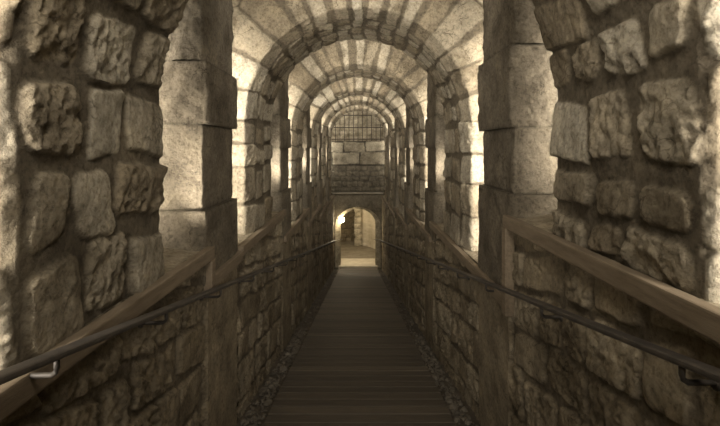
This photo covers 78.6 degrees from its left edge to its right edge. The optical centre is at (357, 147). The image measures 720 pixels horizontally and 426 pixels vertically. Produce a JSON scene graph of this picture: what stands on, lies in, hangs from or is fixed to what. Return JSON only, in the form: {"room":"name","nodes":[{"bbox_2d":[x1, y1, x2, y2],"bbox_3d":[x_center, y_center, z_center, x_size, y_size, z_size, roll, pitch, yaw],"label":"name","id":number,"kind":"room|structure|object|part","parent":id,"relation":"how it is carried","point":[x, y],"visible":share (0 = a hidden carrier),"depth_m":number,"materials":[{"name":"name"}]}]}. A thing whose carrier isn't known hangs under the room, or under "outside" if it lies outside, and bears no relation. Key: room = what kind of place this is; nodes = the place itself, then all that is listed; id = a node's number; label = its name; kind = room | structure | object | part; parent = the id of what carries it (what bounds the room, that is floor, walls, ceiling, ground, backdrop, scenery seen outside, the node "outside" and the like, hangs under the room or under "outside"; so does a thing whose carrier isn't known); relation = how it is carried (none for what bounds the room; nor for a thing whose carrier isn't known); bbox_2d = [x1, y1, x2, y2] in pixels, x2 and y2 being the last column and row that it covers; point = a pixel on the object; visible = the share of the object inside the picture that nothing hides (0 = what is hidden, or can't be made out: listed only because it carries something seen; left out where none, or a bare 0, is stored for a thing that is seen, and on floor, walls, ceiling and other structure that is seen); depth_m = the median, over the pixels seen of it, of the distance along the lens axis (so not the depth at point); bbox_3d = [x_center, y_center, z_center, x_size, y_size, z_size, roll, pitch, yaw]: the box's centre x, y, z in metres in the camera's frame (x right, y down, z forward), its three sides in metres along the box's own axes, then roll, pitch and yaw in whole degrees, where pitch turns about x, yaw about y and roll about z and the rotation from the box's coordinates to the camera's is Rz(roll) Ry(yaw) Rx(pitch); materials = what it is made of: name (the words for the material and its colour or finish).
{"room":"stone castle passageway","nodes":[
{"label":"stone castle passageway","id":0,"kind":"room"},
{"bbox_2d":[0,195,333,425],"bbox_3d":[-1.063,2.076,5.450,0.713,3.391,16.100,0,0,0],"label":"wall","id":1,"kind":"structure","parent":0,"point":[184,370],"depth_m":2.07,"materials":[{"name":"stone"}]},
{"bbox_2d":[0,246,215,421],"bbox_3d":[-0.715,0.591,0.473,0.046,0.229,3.339,0,0,0],"label":"rail","id":2,"kind":"object","parent":1,"relation":"attached to","point":[15,393],"visible":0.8,"depth_m":1.24,"materials":[{"name":"brown wood"}]},
{"bbox_3d":[-0.715,0.620,2.116,0.046,0.170,0.053,0,0,0],"label":"post","id":3,"kind":"part","parent":2,"relation":"part of","materials":[{"name":"brown wood"}]},
{"bbox_2d":[0,239,342,384],"bbox_3d":[-0.614,1.462,6.350,0.263,2.908,15.300,0,0,0],"label":"handrail","id":4,"kind":"object","parent":1,"relation":"attached to","point":[54,356],"visible":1,"depth_m":1.10,"materials":[{"name":"paint"}]},
{"bbox_2d":[159,0,237,285],"bbox_3d":[-0.870,-0.255,2.380,0.316,1.820,0.629,0,0,0],"label":"stone pillar","id":5,"kind":"structure","parent":1,"relation":"on","point":[198,93],"depth_m":2.12,"materials":[{"name":"beige stone"}]},
{"bbox_2d":[216,251,242,285],"bbox_3d":[-0.713,0.650,2.400,0.038,0.059,0.512,0,0,0],"label":"rail","id":6,"kind":"object","parent":1,"relation":"attached to","point":[232,263],"visible":0.59,"depth_m":2.38,"materials":[{"name":"brown wood"}]},
{"bbox_2d":[237,209,285,255],"bbox_3d":[-0.713,0.625,3.470,0.038,0.059,1.612,0,0,0],"label":"rail","id":7,"kind":"object","parent":1,"relation":"attached to","point":[245,246],"visible":0.83,"depth_m":3.17,"materials":[{"name":"brown wood"}]},
{"bbox_2d":[270,75,290,237],"bbox_3d":[-0.871,-0.135,4.462,0.314,2.060,0.701,0,0,0],"label":"stone pillar","id":8,"kind":"structure","parent":1,"relation":"on","point":[280,124],"depth_m":4.25,"materials":[{"name":"beige stone"}]},
{"bbox_2d":[284,208,309,241],"bbox_3d":[-0.713,0.890,5.315,0.038,0.059,2.062,0,0,0],"label":"rail","id":9,"kind":"object","parent":1,"relation":"attached to","point":[301,218],"visible":0.96,"depth_m":4.96,"materials":[{"name":"brown wood"}]},
{"bbox_2d":[302,107,311,222],"bbox_3d":[-0.870,-0.027,6.608,0.316,2.275,0.640,0,0,0],"label":"stone pillar","id":10,"kind":"structure","parent":1,"relation":"on","point":[306,134],"depth_m":6.36,"materials":[{"name":"beige stone"}]},
{"bbox_2d":[308,204,321,226],"bbox_3d":[-0.713,1.105,7.400,0.038,0.059,2.092,0,0,0],"label":"rail","id":11,"kind":"object","parent":1,"relation":"attached to","point":[314,215],"visible":1,"depth_m":7.12,"materials":[{"name":"brown wood"}]},
{"bbox_2d":[317,119,322,213],"bbox_3d":[-0.871,0.068,8.728,0.315,2.465,0.649,0,0,0],"label":"stone pillar","id":12,"kind":"structure","parent":1,"relation":"on","point":[319,136],"depth_m":8.50,"materials":[{"name":"beige stone"}]},
{"bbox_2d":[325,126,329,206],"bbox_3d":[-0.870,0.158,10.850,0.315,2.645,0.657,0,0,0],"label":"stone pillar","id":13,"kind":"structure","parent":1,"relation":"on","point":[327,131],"depth_m":10.59,"materials":[{"name":"beige stone"}]},
{"bbox_2d":[288,39,427,221],"bbox_3d":[0.001,-0.323,5.575,2.682,2.445,0.854,0,0,0],"label":"stone arch","id":14,"kind":"object","parent":1,"relation":"on","point":[378,61],"visible":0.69,"depth_m":5.18,"materials":[{"name":"stone"}]},
{"bbox_2d":[321,96,394,207],"bbox_3d":[0.000,-0.133,9.815,2.680,2.905,0.850,0,0,0],"label":"stone arch","id":15,"kind":"object","parent":1,"relation":"on","point":[343,103],"visible":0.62,"depth_m":9.52,"materials":[{"name":"stone"}]},
{"bbox_2d":[328,105,387,202],"bbox_3d":[-0.002,-0.070,11.935,2.684,3.100,0.866,0,0,0],"label":"stone arch","id":16,"kind":"object","parent":1,"relation":"on","point":[369,110],"visible":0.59,"depth_m":11.65,"materials":[{"name":"stone"}]},
{"bbox_2d":[0,0,719,369],"bbox_3d":[0.000,-0.510,1.334,2.680,2.040,0.858,0,0,0],"label":"stone arch","id":17,"kind":"object","parent":1,"relation":"on","point":[635,140],"visible":0.98,"depth_m":1.15,"materials":[{"name":"stone"}]},
{"bbox_2d":[341,209,354,241],"bbox_3d":[-0.948,2.409,15.871,0.860,2.625,3.585,0,0,21],"label":"wall","id":18,"kind":"structure","parent":0,"point":[347,227],"depth_m":17.30,"materials":[{"name":"stone"}]},
{"bbox_2d":[319,111,384,268],"bbox_3d":[0.000,1.086,14.146,3.000,5.372,1.309,0,0,0],"label":"wall","id":19,"kind":"structure","parent":0,"point":[356,166],"depth_m":13.58,"materials":[{"name":"stone"}]},
{"bbox_2d":[331,111,383,140],"bbox_3d":[0.000,-0.740,13.660,2.197,1.050,0.036,0,0,0],"label":"window grille","id":20,"kind":"object","parent":19,"relation":"in","point":[353,115],"visible":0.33,"depth_m":13.64,"materials":[{"name":"black metal"}]},
{"bbox_2d":[332,192,383,193],"bbox_3d":[0.000,1.381,13.615,1.560,0.049,0.370,0,0,0],"label":"stone lintel","id":21,"kind":"object","parent":19,"relation":"on","point":[333,192],"visible":0.8,"depth_m":13.43,"materials":[{"name":"beige stone"}]},
{"bbox_2d":[354,209,360,245],"bbox_3d":[-0.003,2.372,16.635,0.265,2.600,0.430,0,0,0],"label":"pier","id":22,"kind":"object","parent":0,"point":[357,218],"visible":0.52,"depth_m":16.42,"materials":[{"name":"stone"}]},
{"bbox_2d":[335,241,380,267],"bbox_3d":[-0.020,3.672,15.830,3.960,0.019,4.620,0,0,0],"label":"floor","id":23,"kind":"structure","parent":0,"point":[348,250],"depth_m":15.59,"materials":[{"name":"stone"}]},
{"bbox_2d":[236,269,479,425],"bbox_3d":[-0.005,2.188,5.465,1.590,3.099,16.330,0,0,0],"label":"floor","id":24,"kind":"structure","parent":0,"point":[470,412],"depth_m":3.76,"materials":[{"name":"stone"}]},
{"bbox_2d":[240,269,337,425],"bbox_3d":[-0.638,2.473,7.019,0.160,2.321,12.244,0,0,0],"label":"rubble","id":25,"kind":"object","parent":24,"relation":"on","point":[283,368],"visible":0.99,"depth_m":3.52,"materials":[{"name":"stone"}]},
{"bbox_2d":[338,258,377,268],"bbox_3d":[0.000,3.679,14.010,1.200,0.085,0.980,0,0,0],"label":"stone threshold","id":26,"kind":"object","parent":24,"relation":"on","point":[345,262],"visible":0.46,"depth_m":13.86,"materials":[{"name":"beige stone"}]},
{"bbox_2d":[262,268,456,425],"bbox_3d":[0.007,2.226,5.806,1.121,2.904,15.213,0,0,0],"label":"boardwalk","id":27,"kind":"object","parent":24,"relation":"on","point":[358,363],"visible":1,"depth_m":3.51,"materials":[{"name":"brown wood"}]},
{"bbox_2d":[378,269,477,425],"bbox_3d":[0.641,2.477,7.044,0.168,2.335,12.308,0,0,0],"label":"rubble","id":28,"kind":"object","parent":24,"relation":"on","point":[453,407],"visible":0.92,"depth_m":3.51,"materials":[{"name":"stone"}]},
{"bbox_2d":[361,209,374,248],"bbox_3d":[0.640,2.409,15.425,0.376,2.625,2.657,0,0,-21],"label":"wall","id":29,"kind":"structure","parent":0,"point":[367,220],"depth_m":16.41,"materials":[{"name":"beige paint"}]},
{"bbox_2d":[381,195,719,425],"bbox_3d":[1.064,1.998,5.450,0.713,3.546,16.100,0,0,0],"label":"wall","id":30,"kind":"structure","parent":0,"point":[527,368],"depth_m":1.73,"materials":[{"name":"stone"}]},
{"bbox_2d":[232,0,483,250],"bbox_3d":[-0.001,-0.393,3.452,2.683,2.275,0.860,0,0,0],"label":"stone arch","id":31,"kind":"object","parent":30,"relation":"on","point":[444,38],"visible":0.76,"depth_m":3.09,"materials":[{"name":"stone"}]},
{"bbox_2d":[310,77,405,215],"bbox_3d":[0.003,-0.190,7.691,2.686,2.720,0.865,0,0,0],"label":"stone arch","id":32,"kind":"object","parent":30,"relation":"on","point":[353,86],"visible":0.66,"depth_m":7.35,"materials":[{"name":"stone"}]},
{"bbox_2d":[387,127,390,209],"bbox_3d":[0.870,0.158,10.852,0.314,2.645,0.648,0,0,0],"label":"stone pillar","id":33,"kind":"structure","parent":30,"relation":"on","point":[388,130],"depth_m":10.59,"materials":[{"name":"beige stone"}]},
{"bbox_2d":[387,201,394,216],"bbox_3d":[0.713,1.315,9.610,0.038,0.059,2.172,0,0,0],"label":"rail","id":34,"kind":"object","parent":30,"relation":"attached to","point":[388,204],"visible":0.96,"depth_m":9.37,"materials":[{"name":"brown wood"}]},
{"bbox_2d":[393,120,398,214],"bbox_3d":[0.870,0.078,8.728,0.315,2.485,0.647,0,0,0],"label":"stone pillar","id":35,"kind":"structure","parent":30,"relation":"on","point":[396,134],"depth_m":8.48,"materials":[{"name":"beige stone"}]},
{"bbox_2d":[394,207,407,229],"bbox_3d":[0.713,1.165,7.470,0.038,0.059,2.092,0,0,0],"label":"rail","id":36,"kind":"object","parent":30,"relation":"attached to","point":[400,217],"visible":0.94,"depth_m":7.18,"materials":[{"name":"brown wood"}]},
{"bbox_2d":[404,107,413,226],"bbox_3d":[0.871,0.003,6.606,0.315,2.335,0.646,0,0,0],"label":"stone pillar","id":37,"kind":"structure","parent":30,"relation":"on","point":[408,185],"depth_m":6.38,"materials":[{"name":"beige stone"}]},
{"bbox_2d":[406,207,431,241],"bbox_3d":[0.713,0.895,5.360,0.038,0.059,2.112,0,0,0],"label":"rail","id":38,"kind":"object","parent":30,"relation":"attached to","point":[413,217],"visible":0.86,"depth_m":5.05,"materials":[{"name":"brown wood"}]},
{"bbox_2d":[425,75,445,241],"bbox_3d":[0.871,-0.132,4.461,0.315,2.065,0.699,0,0,0],"label":"stone pillar","id":39,"kind":"structure","parent":30,"relation":"on","point":[435,128],"depth_m":4.25,"materials":[{"name":"beige stone"}]},
{"bbox_2d":[429,221,501,306],"bbox_3d":[0.713,0.741,3.210,0.038,0.059,2.172,0,0,0],"label":"rail","id":40,"kind":"object","parent":30,"relation":"attached to","point":[457,251],"visible":0.66,"depth_m":2.87,"materials":[{"name":"brown wood"}]},
{"bbox_2d":[477,0,557,288],"bbox_3d":[0.871,-0.210,2.382,0.321,1.910,0.632,0,0,0],"label":"stone pillar","id":41,"kind":"structure","parent":30,"relation":"on","point":[518,96],"depth_m":2.12,"materials":[{"name":"beige stone"}]},
{"bbox_2d":[374,239,719,390],"bbox_3d":[0.621,1.462,6.350,0.248,2.908,15.300,0,0,0],"label":"handrail","id":42,"kind":"object","parent":30,"relation":"attached to","point":[683,362],"visible":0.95,"depth_m":1.08,"materials":[{"name":"paint"}]},
{"bbox_2d":[502,215,719,344],"bbox_3d":[0.715,0.558,0.464,0.046,0.474,3.319,0,0,0],"label":"rail","id":43,"kind":"object","parent":30,"relation":"attached to","point":[700,316],"visible":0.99,"depth_m":1.19,"materials":[{"name":"brown wood"}]},
{"bbox_3d":[0.715,0.588,2.096,0.046,0.414,0.053,0,0,0],"label":"post","id":44,"kind":"part","parent":43,"relation":"part of","materials":[{"name":"brown wood"}]}
]}

